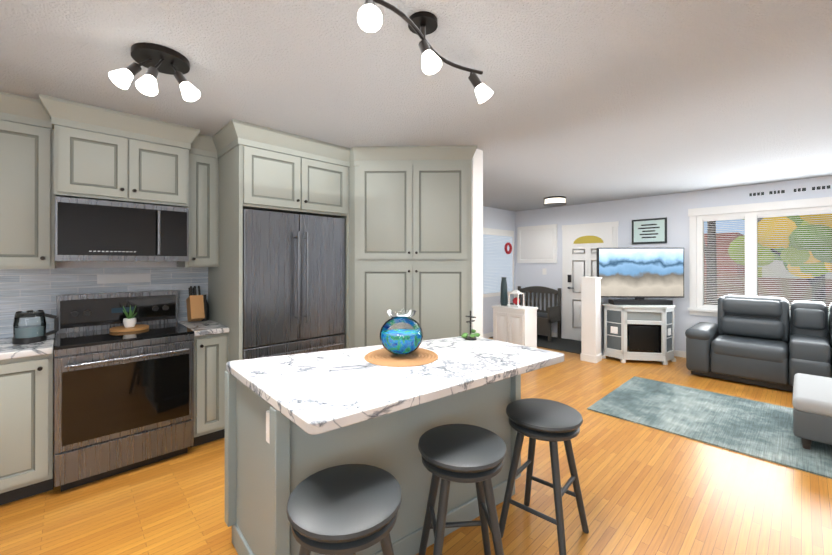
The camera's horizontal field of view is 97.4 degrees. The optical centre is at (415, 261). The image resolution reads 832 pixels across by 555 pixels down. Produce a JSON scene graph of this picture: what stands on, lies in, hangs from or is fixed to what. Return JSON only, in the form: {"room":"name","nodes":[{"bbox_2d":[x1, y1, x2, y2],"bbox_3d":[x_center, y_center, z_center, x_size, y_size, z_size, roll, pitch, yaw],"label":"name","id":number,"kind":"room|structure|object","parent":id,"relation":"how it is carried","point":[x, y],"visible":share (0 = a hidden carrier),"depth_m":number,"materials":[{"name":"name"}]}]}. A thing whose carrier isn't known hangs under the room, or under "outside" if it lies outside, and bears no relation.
{"room":"kitchen","nodes":[
{"label":"kitchen","id":0,"kind":"room"},
{"bbox_2d":[56,261,176,267],"bbox_3d":[-2.609,0.198,3.076,5.250,2.500,0.450,0,0,-43],"label":"wall","id":1,"kind":"structure","parent":0,"point":[89,264],"depth_m":2.93,"materials":[{"name":"white paint"}]},
{"bbox_2d":[0,96,59,271],"bbox_3d":[-2.715,-0.492,2.425,0.460,1.078,0.351,0,0,-43],"label":"upper cabinet","id":2,"kind":"object","parent":1,"relation":"attached to","point":[25,125],"depth_m":2.36,"materials":[{"name":"grey paint"}]},
{"bbox_2d":[52,100,131,199],"bbox_3d":[-2.368,-0.734,2.670,0.380,0.593,0.470,0,0,-43],"label":"upper cabinet","id":3,"kind":"object","parent":1,"relation":"attached to","point":[92,147],"depth_m":2.49,"materials":[{"name":"grey paint"}]},
{"bbox_2d":[0,267,207,337],"bbox_3d":[-2.898,0.287,2.485,2.658,0.480,0.008,0,0,-43],"label":"backsplash","id":4,"kind":"structure","parent":1,"relation":"attached to","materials":[{"name":"tile"}]},
{"bbox_2d":[97,274,150,283],"bbox_3d":[-2.367,0.138,2.973,0.340,0.070,0.011,0,0,-43],"label":"sign","id":5,"kind":"object","parent":4,"relation":"attached to","point":[121,278],"visible":1,"depth_m":2.96,"materials":[{"name":"grey"}]},
{"bbox_2d":[52,192,191,263],"bbox_3d":[-2.222,-0.213,2.791,0.750,0.420,0.474,0,0,-43],"label":"upper cabinet","id":6,"kind":"object","parent":1,"relation":"attached to","point":[84,228],"depth_m":2.58,"materials":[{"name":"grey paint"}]},
{"bbox_2d":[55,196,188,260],"bbox_3d":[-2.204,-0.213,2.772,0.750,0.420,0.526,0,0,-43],"label":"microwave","id":7,"kind":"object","parent":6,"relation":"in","point":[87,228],"depth_m":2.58,"materials":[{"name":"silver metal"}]},
{"bbox_2d":[132,116,191,203],"bbox_3d":[-2.092,-0.734,2.931,0.380,0.593,0.470,0,0,-43],"label":"upper cabinet","id":8,"kind":"object","parent":1,"relation":"attached to","point":[161,153],"depth_m":2.76,"materials":[{"name":"grey paint"}]},
{"bbox_2d":[176,136,219,267],"bbox_3d":[-1.904,-0.491,3.190,0.250,1.078,0.351,0,0,-43],"label":"upper cabinet","id":9,"kind":"object","parent":1,"relation":"attached to","point":[205,150],"depth_m":3.08,"materials":[{"name":"grey paint"}]},
{"bbox_2d":[220,124,303,211],"bbox_3d":[-1.445,-0.729,3.261,0.465,0.603,0.879,0,0,-43],"label":"upper cabinet","id":10,"kind":"object","parent":1,"relation":"attached to","point":[260,168],"depth_m":2.92,"materials":[{"name":"grey paint"}]},
{"bbox_2d":[304,140,347,215],"bbox_3d":[-1.107,-0.728,3.581,0.465,0.603,0.879,0,0,-43],"label":"upper cabinet","id":11,"kind":"object","parent":1,"relation":"attached to","point":[325,165],"depth_m":3.26,"materials":[{"name":"grey paint"}]},
{"bbox_2d":[109,305,148,331],"bbox_3d":[-2.199,0.428,2.810,0.240,0.184,0.240,0,0,-43],"label":"board","id":12,"kind":"object","parent":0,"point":[129,322],"visible":1,"depth_m":2.79,"materials":[{"name":"brown wood"}]},
{"bbox_2d":[0,338,831,554],"bbox_3d":[0.924,1.506,2.189,9.470,0.120,6.650,0,0,-43],"label":"floor","id":13,"kind":"structure","parent":0,"point":[645,490],"depth_m":2.21,"materials":[{"name":"brown wood"}]},
{"bbox_2d":[0,356,51,504],"bbox_3d":[-2.622,1.007,2.324,0.460,0.880,0.621,0,0,-43],"label":"base cabinet","id":14,"kind":"object","parent":13,"relation":"on","point":[26,384],"depth_m":2.18,"materials":[{"name":"grey paint"}]},
{"bbox_2d":[48,332,195,491],"bbox_3d":[-2.157,0.995,2.720,0.750,0.905,0.664,0,0,-43],"label":"oven","id":15,"kind":"object","parent":13,"relation":"on","point":[119,406],"depth_m":2.44,"materials":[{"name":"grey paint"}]},
{"bbox_2d":[0,320,231,359],"bbox_3d":[-2.675,0.544,2.249,2.658,0.045,0.658,0,0,-43],"label":"countertop","id":16,"kind":"structure","parent":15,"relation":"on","point":[8,351],"depth_m":2.58,"materials":[{"name":"white stone"}]},
{"bbox_2d":[12,310,58,343],"bbox_3d":[-2.512,0.422,2.418,0.214,0.205,0.156,0,0,-43],"label":"kettle","id":17,"kind":"object","parent":16,"relation":"on","point":[28,334],"visible":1,"depth_m":2.37,"materials":[{"name":"black plastic"}]},
{"bbox_2d":[186,286,204,321],"bbox_3d":[-1.910,0.366,3.167,0.100,0.312,0.195,0,0,-43],"label":"knife block","id":18,"kind":"object","parent":16,"relation":"on","point":[195,305],"visible":1,"depth_m":3.13,"materials":[{"name":"brown wood"}]},
{"bbox_2d":[201,295,208,320],"bbox_3d":[-1.892,0.411,3.279,0.060,0.230,0.060,0,0,-43],"label":"bottle","id":19,"kind":"object","parent":16,"relation":"on","point":[206,309],"visible":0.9,"depth_m":3.26,"materials":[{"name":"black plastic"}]},
{"bbox_2d":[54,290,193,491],"bbox_3d":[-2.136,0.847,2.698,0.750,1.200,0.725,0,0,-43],"label":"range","id":20,"kind":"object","parent":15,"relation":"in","point":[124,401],"depth_m":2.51,"materials":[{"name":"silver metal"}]},
{"bbox_2d":[196,332,231,445],"bbox_3d":[-1.811,1.008,3.090,0.250,0.880,0.621,0,0,-43],"label":"base cabinet","id":21,"kind":"object","parent":13,"relation":"on","point":[213,353],"depth_m":2.87,"materials":[{"name":"grey paint"}]},
{"bbox_2d":[243,209,344,359],"bbox_3d":[-1.251,0.520,3.393,0.910,1.855,0.910,0,0,-43],"label":"fridge","id":22,"kind":"object","parent":13,"relation":"on","point":[294,261],"depth_m":3.06,"materials":[{"name":"silver metal"}]},
{"bbox_2d":[286,464,401,554],"bbox_3d":[-0.240,1.119,1.254,0.384,0.658,0.384,0,0,30],"label":"stool","id":23,"kind":"object","parent":13,"relation":"on","point":[348,509],"visible":1,"depth_m":1.18,"materials":[{"name":"black leather"}]},
{"bbox_2d":[225,372,520,554],"bbox_3d":[-0.166,1.001,2.077,1.495,0.890,0.837,0,0,-43],"label":"kitchen island","id":24,"kind":"object","parent":13,"relation":"on","point":[261,477],"depth_m":1.76,"materials":[{"name":"paint"}]},
{"bbox_2d":[266,410,269,443],"bbox_3d":[-0.593,0.683,1.495,0.014,0.125,0.080,0,0,-43],"label":"outlet","id":25,"kind":"object","parent":24,"relation":"attached to","point":[268,426],"visible":0.29,"depth_m":1.51,"materials":[{"name":"white paint"}]},
{"bbox_2d":[225,336,563,455],"bbox_3d":[-0.069,0.536,1.967,1.493,0.040,1.132,0,0,-43],"label":"island countertop","id":26,"kind":"structure","parent":24,"relation":"on","point":[345,402],"depth_m":1.67,"materials":[{"name":"white stone"}]},
{"bbox_2d":[364,348,437,366],"bbox_3d":[-0.079,0.511,1.984,0.400,0.007,0.400,0,0,-43],"label":"woven placemat","id":27,"kind":"object","parent":26,"relation":"on","point":[416,357],"visible":0.83,"depth_m":1.93,"materials":[{"name":"brown wicker"}]},
{"bbox_2d":[380,310,422,354],"bbox_3d":[-0.079,0.386,1.984,0.236,0.233,0.236,0,0,-43],"label":"fishbowl","id":28,"kind":"object","parent":27,"relation":"on","point":[400,341],"visible":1,"depth_m":1.95,"materials":[{"name":"blue glass"}]},
{"bbox_2d":[461,311,479,339],"bbox_3d":[0.365,0.421,2.436,0.132,0.188,0.127,0,0,-43],"label":"decorative piece","id":29,"kind":"object","parent":26,"relation":"on","point":[471,336],"visible":1,"depth_m":2.42,"materials":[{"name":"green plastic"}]},
{"bbox_2d":[348,146,471,347],"bbox_3d":[-0.041,0.209,3.374,0.802,2.478,0.764,0,0,-43],"label":"tall cabinet","id":30,"kind":"object","parent":13,"relation":"on","point":[410,207],"depth_m":3.37,"materials":[{"name":"grey paint"}]},
{"bbox_2d":[418,424,506,554],"bbox_3d":[0.202,1.120,1.609,0.384,0.658,0.384,0,0,-4],"label":"stool","id":31,"kind":"object","parent":13,"relation":"on","point":[464,453],"visible":1,"depth_m":1.52,"materials":[{"name":"grey paint"}]},
{"bbox_2d":[492,304,537,347],"bbox_3d":[1.473,1.061,5.460,0.370,0.780,0.560,0,0,-43],"label":"base cabinet","id":32,"kind":"object","parent":13,"relation":"on","point":[515,325],"visible":0.67,"depth_m":5.30,"materials":[{"name":"white paint"}]},
{"bbox_2d":[500,277,507,305],"bbox_3d":[1.346,0.454,5.595,0.110,0.430,0.110,0,0,-43],"label":"vase","id":33,"kind":"object","parent":32,"relation":"on","point":[503,299],"visible":1,"depth_m":5.55,"materials":[{"name":"teal"}]},
{"bbox_2d":[508,290,523,307],"bbox_3d":[1.490,0.544,5.428,0.166,0.250,0.166,0,0,-43],"label":"decorative lantern","id":34,"kind":"object","parent":32,"relation":"on","point":[516,301],"visible":1,"depth_m":5.41,"materials":[{"name":"white paint"}]},
{"bbox_2d":[489,335,580,353],"bbox_3d":[2.418,1.449,6.592,0.949,0.008,1.999,0,0,-43],"label":"floor mat","id":35,"kind":"object","parent":13,"relation":"on","point":[566,345],"visible":0.29,"depth_m":6.37,"materials":[{"name":"grey"}]},
{"bbox_2d":[510,286,560,341],"bbox_3d":[2.272,0.968,7.075,0.440,0.970,0.900,0,0,-43],"label":"bench","id":36,"kind":"object","parent":13,"relation":"on","point":[548,317],"visible":0.58,"depth_m":6.89,"materials":[{"name":"grey paint"}]},
{"bbox_2d":[499,398,588,554],"bbox_3d":[0.676,1.120,1.944,0.394,0.658,0.395,0,0,-43],"label":"stool","id":37,"kind":"object","parent":13,"relation":"on","point":[552,422],"visible":1,"depth_m":1.91,"materials":[{"name":"grey paint"}]},
{"bbox_2d":[580,277,620,362],"bbox_3d":[2.968,0.839,5.744,1.314,1.225,0.230,0,0,-43],"label":"wall post","id":38,"kind":"object","parent":13,"relation":"on","point":[592,326],"visible":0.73,"depth_m":5.30,"materials":[{"name":"white paint"}]},
{"bbox_2d":[602,303,675,364],"bbox_3d":[3.268,1.041,5.391,0.693,0.820,0.829,0,0,-43],"label":"tv stand","id":39,"kind":"object","parent":13,"relation":"on","point":[639,332],"visible":0.98,"depth_m":5.22,"materials":[{"name":"grey paint"}]},
{"bbox_2d":[597,248,683,304],"bbox_3d":[3.294,0.211,5.374,1.240,0.830,0.160,0,0,2],"label":"tv","id":40,"kind":"object","parent":39,"relation":"on","point":[639,275],"visible":0.9,"depth_m":5.35,"materials":[{"name":"black plastic"}]},
{"bbox_2d":[587,376,831,478],"bbox_3d":[3.022,1.441,3.222,1.460,0.012,2.370,0,0,-43],"label":"rug","id":41,"kind":"object","parent":13,"relation":"on","point":[758,429],"visible":0.89,"depth_m":3.32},
{"bbox_2d":[792,373,831,449],"bbox_3d":[3.503,1.235,2.852,0.940,0.396,0.780,0,0,-43],"label":"ottoman","id":42,"kind":"object","parent":41,"relation":"on","point":[812,406],"visible":1,"depth_m":2.78,"materials":[{"name":"leather"},{"name":"dark wood"}]},
{"bbox_2d":[685,295,831,391],"bbox_3d":[4.494,0.939,4.221,0.970,0.980,2.120,0,0,-43],"label":"sofa","id":43,"kind":"object","parent":13,"relation":"on","point":[745,339],"visible":0.98,"depth_m":4.36,"materials":[{"name":"black leather"}]},
{"bbox_2d":[0,0,831,211],"bbox_3d":[0.924,-1.114,2.193,9.470,0.120,6.650,0,0,-43],"label":"ceiling","id":44,"kind":"structure","parent":0,"point":[590,101],"depth_m":2.12,"materials":[{"name":"grey paint"}]},
{"bbox_2d":[108,42,200,101],"bbox_3d":[-1.309,-0.923,1.837,0.362,0.260,0.316,0,0,-43],"label":"ceiling spotlight","id":45,"kind":"object","parent":44,"relation":"attached to","point":[155,59],"visible":1,"depth_m":1.80,"materials":[{"name":"brown metal"}]},
{"bbox_2d":[357,0,492,103],"bbox_3d":[0.055,-0.933,1.594,0.177,0.241,0.885,0,0,41],"label":"ceiling spotlight","id":46,"kind":"object","parent":44,"relation":"attached to","point":[422,24],"visible":1,"depth_m":1.55,"materials":[{"name":"white glass"}]},
{"bbox_2d":[544,196,565,206],"bbox_3d":[2.285,-0.990,6.016,0.350,0.114,0.350,0,0,-43],"label":"ceiling light","id":47,"kind":"object","parent":44,"relation":"attached to","point":[552,201],"visible":1,"depth_m":5.89,"materials":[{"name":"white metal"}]},
{"bbox_2d":[472,149,482,337],"bbox_3d":[-0.010,0.199,4.039,0.150,2.500,1.720,0,0,-43],"label":"wall","id":48,"kind":"structure","parent":0,"point":[477,238],"depth_m":3.41,"materials":[{"name":"white paint"}]},
{"bbox_2d":[483,206,514,333],"bbox_3d":[0.654,0.202,6.386,4.040,2.500,0.120,0,0,-43],"label":"wall","id":49,"kind":"structure","parent":0,"point":[496,218],"depth_m":7.11,"materials":[{"name":"white paint"}]},
{"bbox_2d":[483,332,492,337],"bbox_3d":[0.657,1.407,6.294,3.920,0.090,0.015,0,0,-43],"label":"baseboard","id":50,"kind":"structure","parent":49,"relation":"attached to","point":[487,335],"depth_m":6.97,"materials":[{"name":"white paint"}]},
{"bbox_2d":[483,228,513,297],"bbox_3d":[1.587,0.018,7.168,1.210,1.310,0.023,0,0,-43],"label":"window","id":51,"kind":"structure","parent":49,"relation":"in","point":[490,263],"depth_m":7.14,"materials":[{"name":"clear glass"}]},
{"bbox_2d":[483,232,513,292],"bbox_3d":[1.606,0.018,7.149,1.060,1.130,0.031,0,0,-43],"label":"window blinds","id":52,"kind":"object","parent":51,"relation":"attached to","point":[496,234],"visible":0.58,"depth_m":7.12,"materials":[{"name":"white plastic"}]},
{"bbox_2d":[504,242,511,253],"bbox_3d":[1.840,-0.267,7.287,0.237,0.235,0.057,0,0,-43],"label":"wreath","id":53,"kind":"object","parent":52,"relation":"hanging from","point":[510,248],"visible":1,"depth_m":7.25,"materials":[{"name":"red"}]},
{"bbox_2d":[515,176,831,351],"bbox_3d":[4.300,0.201,5.381,0.120,2.500,6.350,0,0,-43],"label":"wall","id":54,"kind":"structure","parent":0,"point":[673,208],"depth_m":5.75,"materials":[{"name":"white paint"}]},
{"bbox_2d":[517,224,556,262],"bbox_3d":[2.401,-0.346,7.280,0.030,0.740,0.840,0,0,-43],"label":"electrical panel","id":55,"kind":"object","parent":54,"relation":"attached to","point":[537,244],"visible":0.91,"depth_m":7.25,"materials":[{"name":"white paint"}]},
{"bbox_2d":[552,332,561,337],"bbox_3d":[2.424,1.409,7.266,0.015,0.090,0.990,0,0,-43],"label":"baseboard","id":56,"kind":"structure","parent":54,"relation":"attached to","point":[553,334],"depth_m":7.00,"materials":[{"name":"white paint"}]},
{"bbox_2d":[566,227,612,340],"bbox_3d":[3.069,0.417,6.528,0.088,2.030,0.810,0,0,-43],"label":"entry door","id":57,"kind":"structure","parent":54,"relation":"in","point":[583,245],"depth_m":6.65,"materials":[{"name":"white paint"}]},
{"bbox_2d":[562,221,618,338],"bbox_3d":[3.095,0.385,6.553,0.023,2.135,0.980,0,0,-43],"label":"door frame","id":58,"kind":"structure","parent":54,"relation":"attached to","point":[614,225],"depth_m":6.85,"materials":[{"name":"white paint"}]},
{"bbox_2d":[632,217,666,243],"bbox_3d":[3.739,-0.488,5.869,0.022,0.400,0.490,0,0,-43],"label":"picture","id":59,"kind":"object","parent":54,"relation":"attached to","point":[650,231],"visible":0.98,"depth_m":5.85,"materials":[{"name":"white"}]},
{"bbox_2d":[674,350,685,357],"bbox_3d":[4.931,1.405,4.613,0.015,0.090,4.370,0,0,-43],"label":"baseboard","id":60,"kind":"structure","parent":54,"relation":"attached to","point":[677,353],"depth_m":5.57,"materials":[{"name":"white paint"}]},
{"bbox_2d":[688,197,831,325],"bbox_3d":[5.060,0.000,4.517,0.162,1.580,2.750,0,0,-43],"label":"window","id":61,"kind":"structure","parent":54,"relation":"in","point":[697,216],"depth_m":5.04,"materials":[{"name":"white paint"}]},
{"bbox_2d":[703,216,744,306],"bbox_3d":[4.398,0.010,5.229,0.037,1.279,0.451,0,0,-43],"label":"window blinds","id":62,"kind":"object","parent":61,"relation":"attached to","point":[740,217],"depth_m":5.24,"materials":[{"name":"white plastic"}]},
{"bbox_2d":[757,210,831,260],"bbox_3d":[4.871,-0.323,4.729,0.037,0.615,0.664,0,0,-43],"label":"window blinds","id":63,"kind":"object","parent":61,"relation":"attached to","point":[775,215],"depth_m":4.72,"materials":[{"name":"white plastic"}]},
{"bbox_2d":[758,264,831,313],"bbox_3d":[4.874,0.340,4.725,0.037,0.610,0.654,0,0,-43],"label":"window blinds","id":64,"kind":"object","parent":61,"relation":"attached to","point":[795,264],"depth_m":4.67,"materials":[{"name":"white plastic"}]},
{"bbox_2d":[749,185,829,195],"bbox_3d":[4.820,-0.915,4.742,0.002,0.040,0.734,0,0,-43],"label":"decal","id":65,"kind":"object","parent":54,"relation":"attached to","point":[799,190],"visible":1,"depth_m":4.76,"materials":[{"name":"black"}]},
{"label":"outside","id":66,"kind":"structure","parent":0,"visible":0},
{"bbox_2d":[704,219,761,276],"bbox_3d":[15.034,-5.037,14.325,0.001,15.000,50.000,0,0,-43],"label":"sky","id":67,"kind":"structure","parent":66,"point":[734,226],"depth_m":15.80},
{"bbox_3d":[15.834,1.940,15.071,29.800,0.250,40.000,0,0,-43],"label":"ground","id":68,"kind":"structure","parent":66,"visible":0},
{"bbox_2d":[704,221,716,304],"bbox_3d":[5.783,-0.474,7.191,1.171,4.654,1.169,0,0,-43],"label":"tree","id":69,"kind":"object","parent":68,"relation":"on","point":[711,247],"visible":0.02,"depth_m":7.13,"materials":[{"name":"brown plant"}]},
{"bbox_2d":[704,232,744,276],"bbox_3d":[8.564,0.512,13.157,3.000,2.700,4.800,0,0,-43],"label":"house","id":70,"kind":"structure","parent":68,"relation":"on","point":[727,241],"depth_m":10.60,"materials":[{"name":"brown"}]},
{"bbox_2d":[704,276,831,311],"bbox_3d":[9.539,1.131,9.125,0.080,1.450,24.000,0,0,-43],"label":"fence","id":71,"kind":"object","parent":68,"relation":"on","point":[785,283],"visible":0.11,"depth_m":9.36,"materials":[{"name":"brown"}]},
{"bbox_2d":[728,214,831,303],"bbox_3d":[8.044,-0.152,7.403,2.920,4.012,2.850,0,0,-43],"label":"tree","id":72,"kind":"object","parent":68,"relation":"on","point":[796,252],"visible":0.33,"depth_m":7.08,"materials":[{"name":"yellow plant"}]},
{"bbox_2d":[758,218,831,278],"bbox_3d":[15.669,0.006,9.278,4.600,3.700,10.400,0,0,-43],"label":"house","id":73,"kind":"structure","parent":68,"relation":"on","point":[777,268],"depth_m":11.21,"materials":[{"name":"grey"}]}
]}

